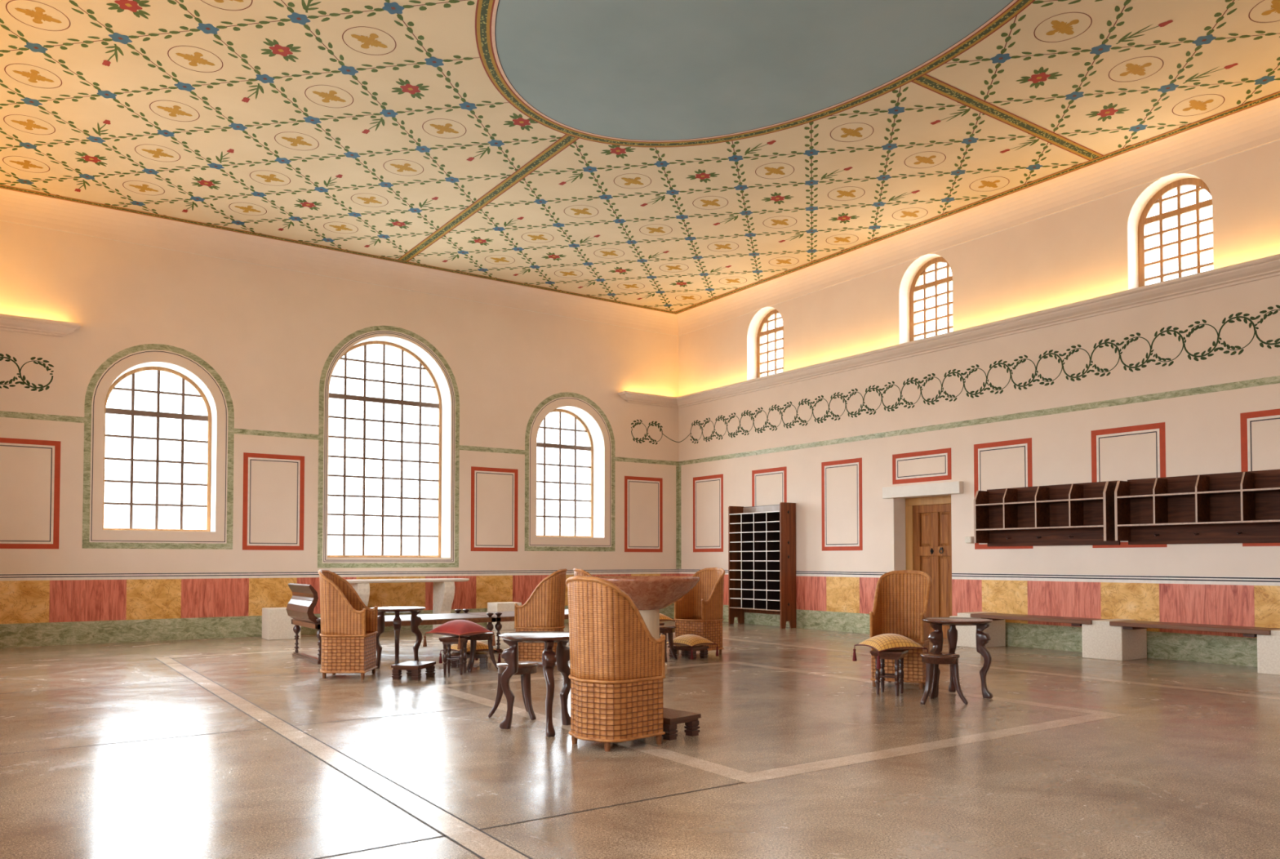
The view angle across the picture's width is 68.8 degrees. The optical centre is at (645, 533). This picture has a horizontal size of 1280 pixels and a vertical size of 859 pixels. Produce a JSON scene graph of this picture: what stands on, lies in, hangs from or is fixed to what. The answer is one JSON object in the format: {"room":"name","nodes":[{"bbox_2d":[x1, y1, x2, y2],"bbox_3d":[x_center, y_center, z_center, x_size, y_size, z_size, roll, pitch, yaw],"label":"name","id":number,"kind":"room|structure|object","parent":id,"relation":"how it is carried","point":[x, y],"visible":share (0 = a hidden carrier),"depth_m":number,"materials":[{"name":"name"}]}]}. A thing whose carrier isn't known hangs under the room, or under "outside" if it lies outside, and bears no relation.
{"room":"historic interior","nodes":[
{"label":"historic interior","id":0,"kind":"room"},
{"bbox_2d":[0,219,679,648],"bbox_3d":[-4.843,-1.391,17.464,13.161,6.335,0.622,1,-2,-35],"label":"wall","id":1,"kind":"structure","parent":0,"point":[264,344],"depth_m":15.94,"materials":[{"name":"paint"}]},
{"bbox_2d":[102,366,211,531],"bbox_3d":[-8.059,-1.399,15.432,1.620,2.720,0.060,1,-2,-35],"label":"window","id":2,"kind":"structure","parent":1,"relation":"in","point":[132,412],"depth_m":15.43,"materials":[{"name":"brown wood"}]},
{"bbox_2d":[327,340,441,557],"bbox_3d":[-4.949,-1.593,17.604,2.300,4.075,0.060,1,-2,-35],"label":"window","id":3,"kind":"structure","parent":1,"relation":"in","point":[345,397],"depth_m":17.63,"materials":[{"name":"brown wood"}]},
{"bbox_2d":[536,408,593,537],"bbox_3d":[-1.822,-1.281,19.774,1.620,2.720,0.060,1,-2,-35],"label":"window","id":4,"kind":"structure","parent":1,"relation":"in","point":[544,445],"depth_m":19.87,"materials":[{"name":"brown wood"}]},
{"bbox_2d":[0,0,1279,314],"bbox_3d":[1.050,-5.172,9.105,13.160,0.004,20.000,1,-2,-35],"label":"ceiling","id":5,"kind":"structure","parent":0,"point":[675,157],"depth_m":11.46,"materials":[{"name":"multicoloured paint"}]},
{"bbox_2d":[0,617,1279,858],"bbox_3d":[1.316,1.548,9.107,13.810,0.002,20.000,1,-2,-35],"label":"floor","id":6,"kind":"structure","parent":0,"point":[223,748],"depth_m":6.15,"materials":[{"name":"stone"}]},
{"bbox_2d":[262,607,301,639],"bbox_3d":[-6.018,1.472,15.434,0.500,0.500,0.500,1,-2,-35],"label":"stone block","id":7,"kind":"object","parent":6,"relation":"on","point":[277,624],"visible":0.74,"depth_m":15.21,"materials":[{"name":"stone"}]},
{"bbox_2d":[318,568,377,679],"bbox_3d":[-3.354,0.991,10.431,0.596,1.189,0.559,0,-2,-2],"label":"wicker armchair","id":8,"kind":"object","parent":6,"relation":"on","point":[348,627],"visible":1,"depth_m":10.18,"materials":[{"name":"wicker"}]},
{"bbox_2d":[286,582,495,663],"bbox_3d":[-3.479,1.157,12.799,2.533,0.987,1.220,1,-2,-35],"label":"couch","id":9,"kind":"object","parent":6,"relation":"on","point":[303,602],"visible":0.62,"depth_m":12.30,"materials":[{"name":"brown wood"}]},
{"bbox_2d":[370,606,425,668],"bbox_3d":[-2.954,1.240,11.105,0.653,0.727,0.646,0,-2,16],"label":"round table","id":10,"kind":"object","parent":6,"relation":"on","point":[415,620],"visible":0.79,"depth_m":11.15,"materials":[{"name":"brown wood"}]},
{"bbox_2d":[346,577,469,629],"bbox_3d":[-4.352,1.281,16.686,2.477,0.950,0.659,1,-2,-35],"label":"console table","id":11,"kind":"object","parent":6,"relation":"on","point":[443,591],"visible":0.56,"depth_m":16.88,"materials":[{"name":"stone"}]},
{"bbox_2d":[391,660,435,679],"bbox_3d":[-2.556,1.503,10.298,0.320,0.158,0.440,0,-2,12],"label":"footstool","id":12,"kind":"object","parent":6,"relation":"on","point":[413,668],"visible":1,"depth_m":10.13,"materials":[{"name":"brown wood"}]},
{"bbox_2d":[439,635,471,675],"bbox_3d":[-2.176,1.381,10.658,0.300,0.420,0.300,0,-2,2],"label":"stool","id":13,"kind":"object","parent":6,"relation":"on","point":[446,640],"visible":0.99,"depth_m":10.56,"materials":[{"name":"brown wood"}]},
{"bbox_2d":[422,619,495,649],"bbox_3d":[-2.132,1.132,10.702,0.588,0.303,0.590,-1,-2,34],"label":"cushion","id":14,"kind":"object","parent":13,"relation":"on","point":[458,628],"visible":1,"depth_m":10.56,"materials":[{"name":"fabric"}]},
{"bbox_2d":[450,651,488,667],"bbox_3d":[-2.153,1.533,11.420,0.440,0.158,0.320,0,-2,-5],"label":"footstool","id":15,"kind":"object","parent":6,"relation":"on","point":[483,655],"visible":0.8,"depth_m":11.28,"materials":[{"name":"brown wood"}]},
{"bbox_2d":[438,640,501,666],"bbox_3d":[-2.162,1.446,11.489,0.559,0.287,0.557,1,-2,-43],"label":"cushion","id":16,"kind":"object","parent":15,"relation":"on","point":[481,646],"visible":0.52,"depth_m":11.39,"materials":[{"name":"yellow fabric"}]},
{"bbox_2d":[466,631,497,671],"bbox_3d":[-1.977,1.381,10.986,0.431,0.438,0.414,-1,-2,18],"label":"round stool","id":17,"kind":"object","parent":6,"relation":"on","point":[488,636],"visible":0.76,"depth_m":10.88,"materials":[{"name":"brown wood"}]},
{"bbox_2d":[487,601,521,630],"bbox_3d":[-2.639,1.526,17.422,0.500,0.500,0.420,1,-2,-35],"label":"stone block","id":18,"kind":"object","parent":6,"relation":"on","point":[497,606],"visible":0.58,"depth_m":17.23,"materials":[{"name":"stone"}]},
{"bbox_2d":[488,661,538,719],"bbox_3d":[-1.101,1.293,7.762,0.414,0.438,0.431,0,-2,-12],"label":"round stool","id":19,"kind":"object","parent":6,"relation":"on","point":[526,668],"visible":0.86,"depth_m":7.66,"materials":[{"name":"brown wood"}]},
{"bbox_2d":[462,608,568,653],"bbox_3d":[-1.450,1.195,14.212,2.393,0.987,1.220,1,-2,-35],"label":"table","id":20,"kind":"object","parent":6,"relation":"on","point":[500,616],"visible":0.26,"depth_m":13.14,"materials":[{"name":"brown wood"}]},
{"bbox_2d":[498,631,570,737],"bbox_3d":[-0.806,1.133,7.167,0.653,0.727,0.646,0,-2,10],"label":"round table","id":21,"kind":"object","parent":6,"relation":"on","point":[510,655],"visible":0.91,"depth_m":7.18,"materials":[{"name":"brown wood"}]},
{"bbox_2d":[514,568,567,666],"bbox_3d":[-1.270,1.022,11.565,0.596,1.189,0.559,0,-2,8],"label":"wicker armchair","id":22,"kind":"object","parent":6,"relation":"on","point":[544,609],"visible":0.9,"depth_m":11.32,"materials":[{"name":"wicker"}]},
{"bbox_2d":[573,568,592,576],"bbox_3d":[-0.651,1.036,12.086,0.596,1.189,0.559,1,-2,-20],"label":"wicker armchair","id":23,"kind":"object","parent":6,"relation":"on","point":[577,571],"visible":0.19,"depth_m":11.88,"materials":[{"name":"wicker"}]},
{"bbox_2d":[565,575,665,751],"bbox_3d":[-0.259,0.886,6.612,0.596,1.189,0.559,1,-2,-43],"label":"wicker armchair","id":24,"kind":"object","parent":6,"relation":"on","point":[617,667],"visible":1,"depth_m":6.39,"materials":[{"name":"wicker"}]},
{"bbox_2d":[592,575,699,674],"bbox_3d":[-0.116,1.043,10.732,1.470,1.100,1.470,1,-2,-35],"label":"basin","id":25,"kind":"object","parent":6,"relation":"on","point":[650,594],"visible":0.5,"depth_m":10.28,"materials":[{"name":"red stone"}]},
{"bbox_2d":[659,625,677,662],"bbox_3d":[0.219,1.411,12.053,0.431,0.438,0.414,0,-2,-9],"label":"round stool","id":26,"kind":"object","parent":6,"relation":"on","point":[664,629],"visible":0.7,"depth_m":12.02,"materials":[{"name":"brown wood"}]},
{"bbox_2d":[662,707,701,740],"bbox_3d":[0.141,1.412,6.975,0.320,0.158,0.440,1,-2,-43],"label":"footstool","id":27,"kind":"object","parent":6,"relation":"on","point":[671,717],"visible":0.52,"depth_m":6.84,"materials":[{"name":"brown wood"}]},
{"bbox_2d":[668,644,708,659],"bbox_3d":[0.563,1.560,12.385,0.320,0.158,0.440,2,-2,-45],"label":"footstool","id":28,"kind":"object","parent":6,"relation":"on","point":[686,650],"visible":0.79,"depth_m":12.31,"materials":[{"name":"brown wood"}]},
{"bbox_2d":[666,634,719,659],"bbox_3d":[0.575,1.469,12.335,0.557,0.287,0.559,-1,-2,43],"label":"cushion","id":29,"kind":"object","parent":28,"relation":"on","point":[691,640],"visible":0.87,"depth_m":12.20,"materials":[{"name":"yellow fabric"}]},
{"bbox_2d":[674,567,724,653],"bbox_3d":[0.784,1.060,12.977,0.596,1.189,0.559,2,-2,-45],"label":"wicker armchair","id":30,"kind":"object","parent":6,"relation":"on","point":[700,612],"visible":0.77,"depth_m":12.88,"materials":[{"name":"wicker"}]},
{"bbox_2d":[728,502,795,628],"bbox_3d":[2.261,0.611,18.361,0.390,2.380,1.588,1,-2,-35],"label":"tall cabinet","id":31,"kind":"object","parent":6,"relation":"on","point":[762,540],"visible":1,"depth_m":18.30,"materials":[{"name":"brown wood"}]},
{"bbox_2d":[728,511,779,515],"bbox_3d":[2.257,-0.408,18.386,0.376,0.018,1.476,1,-2,-35],"label":"shelf","id":32,"kind":"object","parent":31,"relation":"attached to","point":[731,513],"depth_m":18.53,"materials":[{"name":"white wood"}]},
{"bbox_2d":[728,530,779,533],"bbox_3d":[2.257,-0.033,18.376,0.376,0.018,1.476,1,-2,-35],"label":"shelf","id":33,"kind":"object","parent":31,"relation":"attached to","point":[730,531],"depth_m":18.39,"materials":[{"name":"white wood"}]},
{"bbox_2d":[728,550,779,551],"bbox_3d":[2.257,0.342,18.366,0.376,0.018,1.476,1,-2,-35],"label":"shelf","id":34,"kind":"object","parent":31,"relation":"attached to","point":[729,550],"depth_m":18.32,"materials":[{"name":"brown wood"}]},
{"bbox_2d":[729,520,779,524],"bbox_3d":[2.258,-0.221,18.390,0.364,0.018,1.450,1,-2,-35],"label":"shelf","id":35,"kind":"object","parent":31,"relation":"attached to","point":[731,522],"depth_m":18.37,"materials":[{"name":"white wood"}]},
{"bbox_2d":[729,540,779,542],"bbox_3d":[2.258,0.154,18.380,0.364,0.018,1.450,1,-2,-35],"label":"shelf","id":36,"kind":"object","parent":31,"relation":"attached to","point":[731,541],"depth_m":18.39,"materials":[{"name":"white wood"}]},
{"bbox_2d":[729,560,779,561],"bbox_3d":[2.258,0.529,18.370,0.364,0.018,1.450,1,-2,-35],"label":"shelf","id":37,"kind":"object","parent":31,"relation":"attached to","point":[730,560],"depth_m":18.25,"materials":[{"name":"white wood"}]},
{"bbox_2d":[729,569,779,571],"bbox_3d":[2.257,0.716,18.356,0.376,0.018,1.476,1,-2,-35],"label":"shelf","id":38,"kind":"object","parent":31,"relation":"attached to","point":[730,570],"depth_m":18.32,"materials":[{"name":"white wood"}]},
{"bbox_2d":[729,578,779,581],"bbox_3d":[2.258,0.904,18.360,0.364,0.018,1.450,1,-2,-35],"label":"shelf","id":39,"kind":"object","parent":31,"relation":"attached to","point":[731,580],"depth_m":18.36,"materials":[{"name":"white wood"}]},
{"bbox_2d":[729,587,779,591],"bbox_3d":[2.257,1.091,18.345,0.376,0.018,1.476,1,-2,-35],"label":"shelf","id":40,"kind":"object","parent":31,"relation":"attached to","point":[731,588],"depth_m":18.36,"materials":[{"name":"white wood"}]},
{"bbox_2d":[729,597,779,600],"bbox_3d":[2.258,1.279,18.349,0.364,0.018,1.450,1,-2,-35],"label":"shelf","id":41,"kind":"object","parent":31,"relation":"attached to","point":[731,598],"depth_m":18.34,"materials":[{"name":"white wood"}]},
{"bbox_2d":[729,606,780,611],"bbox_3d":[2.257,1.466,18.335,0.376,0.018,1.476,1,-2,-35],"label":"shelf","id":42,"kind":"object","parent":31,"relation":"attached to","point":[731,608],"depth_m":18.43,"materials":[{"name":"white wood"}]},
{"bbox_2d":[870,648,908,695],"bbox_3d":[2.359,1.338,9.059,0.300,0.420,0.300,-1,-2,28],"label":"stool","id":43,"kind":"object","parent":6,"relation":"on","point":[898,655],"visible":0.98,"depth_m":9.00,"materials":[{"name":"brown wood"}]},
{"bbox_2d":[852,633,928,668],"bbox_3d":[2.393,1.129,9.153,0.559,0.306,0.557,0,-2,-13],"label":"cushion","id":44,"kind":"object","parent":43,"relation":"on","point":[881,642],"visible":0.93,"depth_m":8.98,"materials":[{"name":"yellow fabric"}]},
{"bbox_2d":[869,569,931,689],"bbox_3d":[2.662,0.971,9.714,0.558,1.189,0.596,-1,-2,27],"label":"wicker armchair","id":45,"kind":"object","parent":6,"relation":"on","point":[901,601],"visible":0.8,"depth_m":9.88,"materials":[{"name":"wicker"}]},
{"bbox_2d":[920,652,968,704],"bbox_3d":[2.654,1.314,8.514,0.414,0.438,0.431,1,-2,-31],"label":"round stool","id":46,"kind":"object","parent":6,"relation":"on","point":[932,660],"visible":1,"depth_m":8.44,"materials":[{"name":"brown wood"}]},
{"bbox_2d":[921,617,992,698],"bbox_3d":[2.976,1.181,8.955,0.653,0.727,0.646,1,-2,-22],"label":"round table","id":47,"kind":"object","parent":6,"relation":"on","point":[935,637],"visible":0.9,"depth_m":8.82,"materials":[{"name":"brown wood"}]},
{"bbox_2d":[949,611,1005,647],"bbox_3d":[4.996,1.435,14.100,0.620,0.500,0.540,1,-2,-35],"label":"support","id":48,"kind":"object","parent":6,"relation":"on","point":[966,634],"visible":0.56,"depth_m":13.92,"materials":[{"name":"stone"}]},
{"bbox_2d":[970,612,1106,626],"bbox_3d":[5.501,1.205,13.178,0.460,0.090,1.850,1,-2,-35],"label":"plank","id":49,"kind":"object","parent":48,"relation":"on","point":[1076,621],"visible":0.84,"depth_m":13.05,"materials":[{"name":"brown wood"}]},
{"bbox_2d":[1081,618,1146,661],"bbox_3d":[6.196,1.388,12.377,0.620,0.500,0.540,1,-2,-35],"label":"support","id":50,"kind":"object","parent":6,"relation":"on","point":[1100,640],"visible":0.82,"depth_m":12.18,"materials":[{"name":"stone"}]},
{"bbox_2d":[1109,620,1279,636],"bbox_3d":[6.702,1.158,11.456,0.460,0.090,1.850,1,-2,-35],"label":"plank","id":51,"kind":"object","parent":50,"relation":"on","point":[1247,631],"visible":0.95,"depth_m":11.28,"materials":[{"name":"brown wood"}]},
{"bbox_2d":[1257,629,1279,675],"bbox_3d":[7.396,1.341,10.655,0.620,0.500,0.540,1,-2,-35],"label":"support","id":52,"kind":"object","parent":6,"relation":"on","point":[1268,646],"visible":0.96,"depth_m":10.60,"materials":[{"name":"stone"}]},
{"bbox_2d":[678,138,1279,666],"bbox_3d":[6.702,-1.530,12.944,0.622,6.365,20.000,1,-2,-35],"label":"wall","id":53,"kind":"structure","parent":0,"point":[1187,385],"depth_m":13.95,"materials":[{"name":"paint"}]},
{"bbox_2d":[0,97,1279,335],"bbox_3d":[1.050,-4.981,9.099,13.160,0.385,20.000,1,-2,-35],"label":"trim","id":54,"kind":"structure","parent":53,"relation":"attached to","point":[1259,125],"depth_m":15.32,"materials":[{"name":"paint"}]},
{"bbox_2d":[756,309,783,377],"bbox_3d":[2.620,-3.832,18.855,0.060,1.390,1.080,1,-2,-35],"label":"window","id":55,"kind":"structure","parent":53,"relation":"in","point":[761,333],"depth_m":19.02,"materials":[{"name":"brown wood"}]},
{"bbox_2d":[882,480,963,498],"bbox_3d":[4.533,-0.720,15.409,0.100,0.190,1.560,1,-2,-35],"label":"trim","id":56,"kind":"structure","parent":53,"relation":"attached to","point":[948,487],"depth_m":15.31,"materials":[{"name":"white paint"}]},
{"bbox_2d":[905,495,951,638],"bbox_3d":[4.843,0.552,15.639,0.130,2.350,1.170,1,-2,-35],"label":"door","id":57,"kind":"structure","parent":53,"relation":"in","point":[928,522],"depth_m":15.64,"materials":[{"name":"brown wood"}]},
{"bbox_2d":[909,257,952,341],"bbox_3d":[4.860,-3.920,15.639,0.060,1.390,1.080,1,-2,-35],"label":"window","id":58,"kind":"structure","parent":53,"relation":"in","point":[922,271],"depth_m":15.75,"materials":[{"name":"brown wood"}]},
{"bbox_2d":[617,253,1279,408],"bbox_3d":[5.784,-3.154,12.349,1.620,0.190,20.000,1,-2,-35],"label":"trim","id":59,"kind":"structure","parent":53,"relation":"attached to","point":[1267,267],"depth_m":14.03,"materials":[{"name":"paint"}]},
{"bbox_2d":[964,536,973,542],"bbox_3d":[5.062,0.091,14.610,0.120,0.105,0.120,1,-2,-35],"label":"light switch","id":60,"kind":"structure","parent":53,"relation":"attached to","point":[967,539],"depth_m":14.56,"materials":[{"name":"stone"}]},
{"bbox_2d":[973,480,1119,546],"bbox_3d":[5.715,-0.270,13.477,0.350,0.875,2.060,1,-2,-35],"label":"wall shelf unit","id":61,"kind":"object","parent":53,"relation":"attached to","point":[1073,513],"visible":0.95,"depth_m":13.48,"materials":[{"name":"brown wood"}]},
{"bbox_2d":[1137,177,1213,287],"bbox_3d":[7.095,-4.007,12.432,0.060,1.390,1.080,1,-2,-35],"label":"window","id":62,"kind":"structure","parent":53,"relation":"in","point":[1144,220],"depth_m":12.49,"materials":[{"name":"brown wood"}]},
{"bbox_2d":[1114,469,1279,544],"bbox_3d":[6.961,-0.319,11.689,0.350,0.875,2.060,1,-2,-35],"label":"wall shelf unit","id":63,"kind":"object","parent":53,"relation":"attached to","point":[1236,507],"visible":1,"depth_m":11.76,"materials":[{"name":"brown wood"}]},
{"bbox_3d":[0.061,1.446,13.039,0.300,0.420,0.300,1,-2,-20],"label":"stool","id":64,"kind":"object","parent":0,"visible":0},
{"bbox_2d":[659,613,675,622],"bbox_3d":[0.061,1.226,13.045,0.559,0.287,0.557,1,-2,-40],"label":"cushion","id":65,"kind":"object","parent":64,"relation":"on","point":[662,617],"visible":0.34,"depth_m":12.95,"materials":[{"name":"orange fabric"}]},
{"bbox_3d":[-4.579,-1.744,5.089,0.562,6.365,20.000,1,-2,-35],"label":"wall","id":66,"kind":"structure","parent":0,"visible":0},
{"bbox_2d":[0,313,80,337],"bbox_3d":[-3.685,-3.334,5.755,1.620,0.190,20.000,1,-2,-35],"label":"trim","id":67,"kind":"structure","parent":66,"relation":"attached to","point":[7,322],"depth_m":13.98,"materials":[{"name":"paint"}]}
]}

